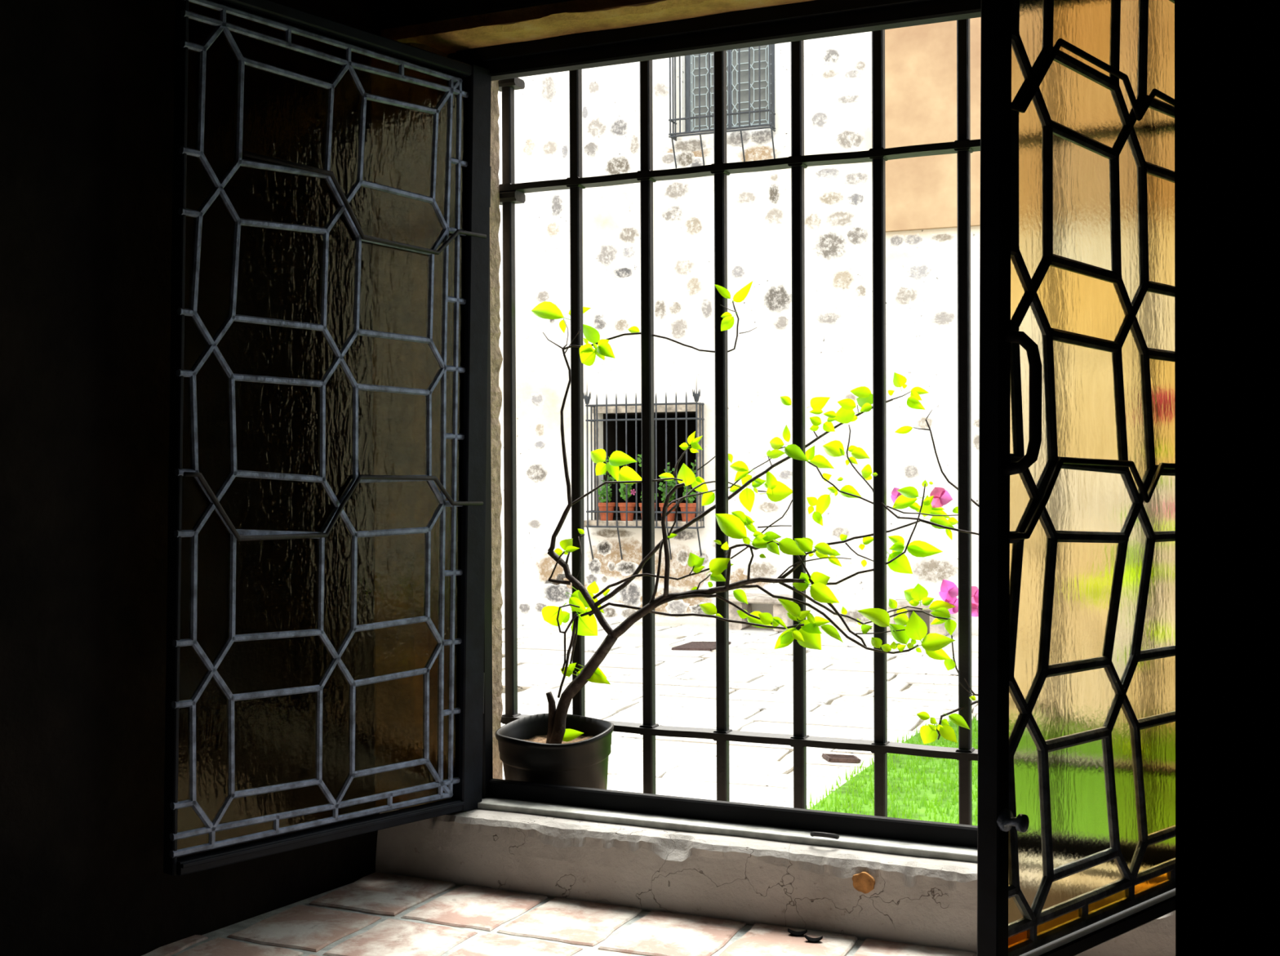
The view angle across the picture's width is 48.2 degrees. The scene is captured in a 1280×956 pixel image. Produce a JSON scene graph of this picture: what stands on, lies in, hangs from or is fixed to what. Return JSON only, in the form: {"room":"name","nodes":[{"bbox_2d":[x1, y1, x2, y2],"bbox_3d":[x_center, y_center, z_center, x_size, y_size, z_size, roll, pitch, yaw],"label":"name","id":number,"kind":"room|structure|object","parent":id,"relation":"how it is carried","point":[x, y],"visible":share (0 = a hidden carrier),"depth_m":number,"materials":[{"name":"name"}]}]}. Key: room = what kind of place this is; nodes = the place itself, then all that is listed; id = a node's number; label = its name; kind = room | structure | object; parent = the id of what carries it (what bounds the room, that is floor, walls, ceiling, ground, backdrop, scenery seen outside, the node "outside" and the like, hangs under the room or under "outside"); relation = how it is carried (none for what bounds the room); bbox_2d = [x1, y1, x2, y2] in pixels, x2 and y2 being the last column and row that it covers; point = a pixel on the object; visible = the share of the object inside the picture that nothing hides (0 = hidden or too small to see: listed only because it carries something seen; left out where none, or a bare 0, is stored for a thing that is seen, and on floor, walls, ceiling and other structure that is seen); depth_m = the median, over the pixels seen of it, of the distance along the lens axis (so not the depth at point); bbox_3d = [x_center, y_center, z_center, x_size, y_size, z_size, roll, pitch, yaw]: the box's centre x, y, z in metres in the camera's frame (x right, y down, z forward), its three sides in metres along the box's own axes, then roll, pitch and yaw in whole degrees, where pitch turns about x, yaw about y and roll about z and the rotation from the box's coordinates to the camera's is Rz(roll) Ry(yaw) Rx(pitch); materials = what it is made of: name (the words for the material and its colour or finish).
{"room":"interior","nodes":[
{"label":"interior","id":0,"kind":"room"},
{"bbox_2d":[376,0,573,30],"bbox_3d":[0.213,-1.855,1.985,1.700,2.380,0.289,0,1,24],"label":"wall","id":1,"kind":"structure","parent":0,"point":[391,14],"depth_m":2.07,"materials":[{"name":"paint"}]},
{"bbox_2d":[380,0,816,54],"bbox_3d":[0.172,-0.668,1.906,1.210,0.072,0.103,0,1,24],"label":"trim","id":2,"kind":"structure","parent":1,"relation":"attached to","point":[451,36],"depth_m":2.01,"materials":[{"name":"paint"}]},
{"bbox_2d":[141,871,977,955],"bbox_3d":[-0.199,1.074,1.365,1.451,0.979,1.230,0,1,24],"label":"floor","id":3,"kind":"structure","parent":0,"point":[377,913],"depth_m":1.84,"materials":[{"name":"tile"}]},
{"bbox_2d":[787,928,807,935],"bbox_3d":[0.200,0.574,1.812,0.024,0.007,0.013,0,1,13],"label":"flake","id":4,"kind":"object","parent":3,"relation":"on","point":[793,932],"visible":1,"depth_m":1.81,"materials":[{"name":"black"}]},
{"bbox_2d":[804,934,822,942],"bbox_3d":[0.217,0.574,1.787,0.022,0.007,0.012,0,1,13],"label":"flake","id":5,"kind":"object","parent":3,"relation":"on","point":[810,939],"visible":1,"depth_m":1.78,"materials":[{"name":"black"}]},
{"bbox_2d":[0,0,1279,955],"bbox_3d":[-0.079,-0.700,1.452,6.200,4.676,1.524,0,1,24],"label":"wall","id":6,"kind":"structure","parent":0,"point":[86,86],"depth_m":1.64,"materials":[{"name":"paint"}]},
{"bbox_2d":[489,80,502,778],"bbox_3d":[-0.280,-0.075,2.277,0.038,1.300,0.194,0,1,24],"label":"window frame","id":7,"kind":"structure","parent":6,"relation":"attached to","point":[496,358],"depth_m":2.34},
{"bbox_2d":[372,0,981,862],"bbox_3d":[0.170,-0.073,1.892,1.205,1.119,0.142,0,1,24],"label":"window","id":8,"kind":"structure","parent":6,"relation":"in","point":[818,19],"depth_m":1.98,"materials":[{"name":"black paint"}]},
{"bbox_2d":[163,0,491,875],"bbox_3d":[-0.395,-0.061,1.926,0.036,1.085,0.518,1,0,39],"label":"casement","id":9,"kind":"object","parent":8,"relation":"attached to","point":[331,197],"visible":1,"depth_m":1.89,"materials":[{"name":"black glass"}]},
{"bbox_2d":[977,0,1175,955],"bbox_3d":[0.528,-0.074,1.500,0.054,1.085,0.572,0,-1,44],"label":"casement","id":10,"kind":"object","parent":8,"relation":"attached to","point":[1076,816],"visible":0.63,"depth_m":1.41,"materials":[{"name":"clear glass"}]},
{"bbox_2d":[375,808,1175,955],"bbox_3d":[0.173,1.045,1.917,1.200,1.123,0.117,0,1,24],"label":"sill","id":11,"kind":"structure","parent":6,"relation":"attached to","point":[927,901],"depth_m":1.90,"materials":[{"name":"paint"}]},
{"bbox_2d":[603,411,696,519],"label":"window","id":12,"kind":"structure","parent":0,"point":[681,424],"depth_m":16.23,"materials":[{"name":"glass"}]},
{"label":"outside","id":13,"kind":"structure","parent":0,"visible":0},
{"bbox_2d":[497,31,980,635],"bbox_3d":[1.022,-3.533,14.875,34.000,10.476,0.608,0,1,22],"label":"wall","id":14,"kind":"structure","parent":13,"point":[922,265],"depth_m":14.56,"materials":[{"name":"grey stone"}]},
{"bbox_2d":[583,386,704,559],"bbox_3d":[0.048,-0.081,14.854,1.301,1.918,0.276,0,1,22],"label":"window grille","id":15,"kind":"object","parent":14,"relation":"attached to","point":[587,398],"visible":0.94,"depth_m":14.78,"materials":[{"name":"metal"}]},
{"bbox_2d":[584,520,704,528],"bbox_3d":[0.096,0.478,15.049,1.277,0.070,0.550,0,1,22],"label":"sill","id":16,"kind":"structure","parent":14,"relation":"on","point":[591,522],"depth_m":14.84,"materials":[{"name":"stone"}]},
{"bbox_2d":[595,457,615,520],"bbox_3d":[-0.354,0.093,15.037,0.198,0.703,0.193,0,1,22],"label":"potted plant","id":17,"kind":"object","parent":16,"relation":"on","point":[602,504],"visible":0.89,"depth_m":14.99,"materials":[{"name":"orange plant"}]},
{"bbox_2d":[617,467,635,520],"bbox_3d":[-0.136,0.112,14.934,0.186,0.665,0.215,0,1,-4],"label":"potted plant","id":18,"kind":"object","parent":16,"relation":"on","point":[631,505],"visible":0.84,"depth_m":14.90,"materials":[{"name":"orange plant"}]},
{"bbox_2d":[637,453,658,515],"bbox_3d":[0.079,0.098,14.864,0.188,0.693,0.223,-1,1,-28],"label":"potted plant","id":19,"kind":"object","parent":16,"relation":"on","point":[639,460],"visible":0.09,"depth_m":14.87,"materials":[{"name":"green plant"}]},
{"bbox_2d":[657,462,675,520],"bbox_3d":[0.289,0.141,14.767,0.198,0.607,0.217,0,1,22],"label":"potted plant","id":20,"kind":"object","parent":16,"relation":"on","point":[670,516],"visible":0.5,"depth_m":14.75,"materials":[{"name":"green plant"}]},
{"bbox_2d":[679,458,698,521],"bbox_3d":[0.503,0.122,14.695,0.206,0.644,0.188,0,1,22],"label":"potted plant","id":21,"kind":"object","parent":16,"relation":"on","point":[691,507],"visible":0.7,"depth_m":14.65,"materials":[{"name":"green plant"}]},
{"bbox_2d":[591,404,702,520],"bbox_3d":[0.123,-0.166,15.101,1.222,1.216,0.320,0,1,22],"label":"trim surround","id":22,"kind":"object","parent":14,"relation":"attached to","point":[691,407],"visible":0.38,"depth_m":14.89,"materials":[{"name":"stone"}]},
{"bbox_2d":[685,50,728,132],"bbox_3d":[0.701,-4.101,14.787,0.479,1.085,0.035,0,1,22],"label":"casement","id":23,"kind":"object","parent":14,"relation":"attached to","point":[704,57],"visible":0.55,"depth_m":14.81,"materials":[{"name":"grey glass"}]},
{"bbox_2d":[668,44,775,168],"bbox_3d":[0.837,-3.833,14.540,1.094,1.281,0.200,0,1,22],"label":"cage","id":24,"kind":"object","parent":14,"relation":"attached to","point":[673,135],"visible":0.73,"depth_m":14.44,"materials":[{"name":"metal"}]},
{"bbox_2d":[729,44,771,127],"bbox_3d":[1.150,-4.102,14.609,0.479,1.085,0.035,0,1,22],"label":"casement","id":25,"kind":"object","parent":14,"relation":"attached to","point":[764,50],"visible":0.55,"depth_m":14.61,"materials":[{"name":"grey glass"}]},
{"bbox_2d":[884,17,981,232],"bbox_3d":[9.511,-5.594,11.135,15.458,6.362,0.071,0,1,22],"label":"wall","id":26,"kind":"structure","parent":14,"relation":"attached to","point":[921,60],"depth_m":13.79,"materials":[{"name":"beige paint"}]},
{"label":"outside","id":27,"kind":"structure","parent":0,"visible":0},
{"bbox_2d":[500,617,977,825],"bbox_3d":[-2.098,1.738,6.978,34.000,0.314,16.500,0,1,22],"label":"paved courtyard","id":28,"kind":"structure","parent":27,"point":[839,675],"depth_m":9.96,"materials":[{"name":"white stone"}]},
{"bbox_2d":[671,641,731,650],"bbox_3d":[0.562,1.514,12.912,0.348,0.025,0.631,0,1,24],"label":"drain grate","id":29,"kind":"object","parent":28,"relation":"on","point":[692,646],"visible":0.85,"depth_m":12.79,"materials":[{"name":"black metal"}]},
{"bbox_2d":[728,593,792,631],"bbox_3d":[1.216,1.343,14.303,0.682,0.334,0.410,0,1,22],"label":"stone bench","id":30,"kind":"object","parent":28,"relation":"on","point":[779,611],"visible":0.45,"depth_m":14.20,"materials":[{"name":"beige stone"}]},
{"bbox_2d":[821,753,861,763],"bbox_3d":[1.119,1.558,7.963,0.229,0.026,0.140,0,1,13],"label":"drain grate","id":31,"kind":"object","parent":28,"relation":"on","point":[829,757],"visible":1,"depth_m":7.93,"materials":[{"name":"black metal"}]},
{"bbox_2d":[806,713,977,825],"bbox_3d":[2.244,1.551,5.475,4.737,0.075,7.034,0,1,22],"label":"lawn","id":32,"kind":"structure","parent":28,"relation":"on","point":[923,801],"depth_m":7.14,"materials":[{"name":"green plant"}]},
{"bbox_2d":[888,599,950,635],"bbox_3d":[2.700,1.348,13.716,0.561,0.321,0.410,0,1,22],"label":"stone bench","id":33,"kind":"object","parent":28,"relation":"on","point":[940,628],"visible":0.26,"depth_m":13.54,"materials":[{"name":"beige stone"}]},
{"bbox_2d":[912,409,978,743],"bbox_3d":[0.604,0.757,2.119,0.384,1.784,0.320,0,1,24],"label":"shrub","id":34,"kind":"object","parent":28,"relation":"on","point":[928,734],"visible":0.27,"depth_m":2.04,"materials":[{"name":"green plant"}]},
{"bbox_3d":[0.344,1.077,2.037,1.905,1.106,0.240,0,1,24],"label":"sill","id":35,"kind":"structure","parent":28,"relation":"on","visible":0},
{"bbox_2d":[495,280,978,789],"bbox_3d":[0.157,0.110,2.211,0.749,0.839,0.304,0,1,11],"label":"bougainvillea","id":36,"kind":"object","parent":35,"relation":"on","point":[556,746],"visible":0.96,"depth_m":2.17,"materials":[{"name":"green plant"}]},
{"bbox_2d":[495,712,613,789],"bbox_3d":[-0.131,0.454,2.210,0.183,0.153,0.183,0,1,24],"label":"pot","id":37,"kind":"object","parent":36,"relation":"attached to","point":[554,748],"depth_m":2.16,"materials":[{"name":"black plastic"}]},
{"bbox_2d":[497,18,980,825],"bbox_3d":[0.298,-0.088,2.143,1.169,1.233,0.036,0,1,24],"label":"iron grille","id":38,"kind":"object","parent":35,"relation":"attached to","point":[511,193],"visible":0.66,"depth_m":2.20,"materials":[{"name":"black metal"}]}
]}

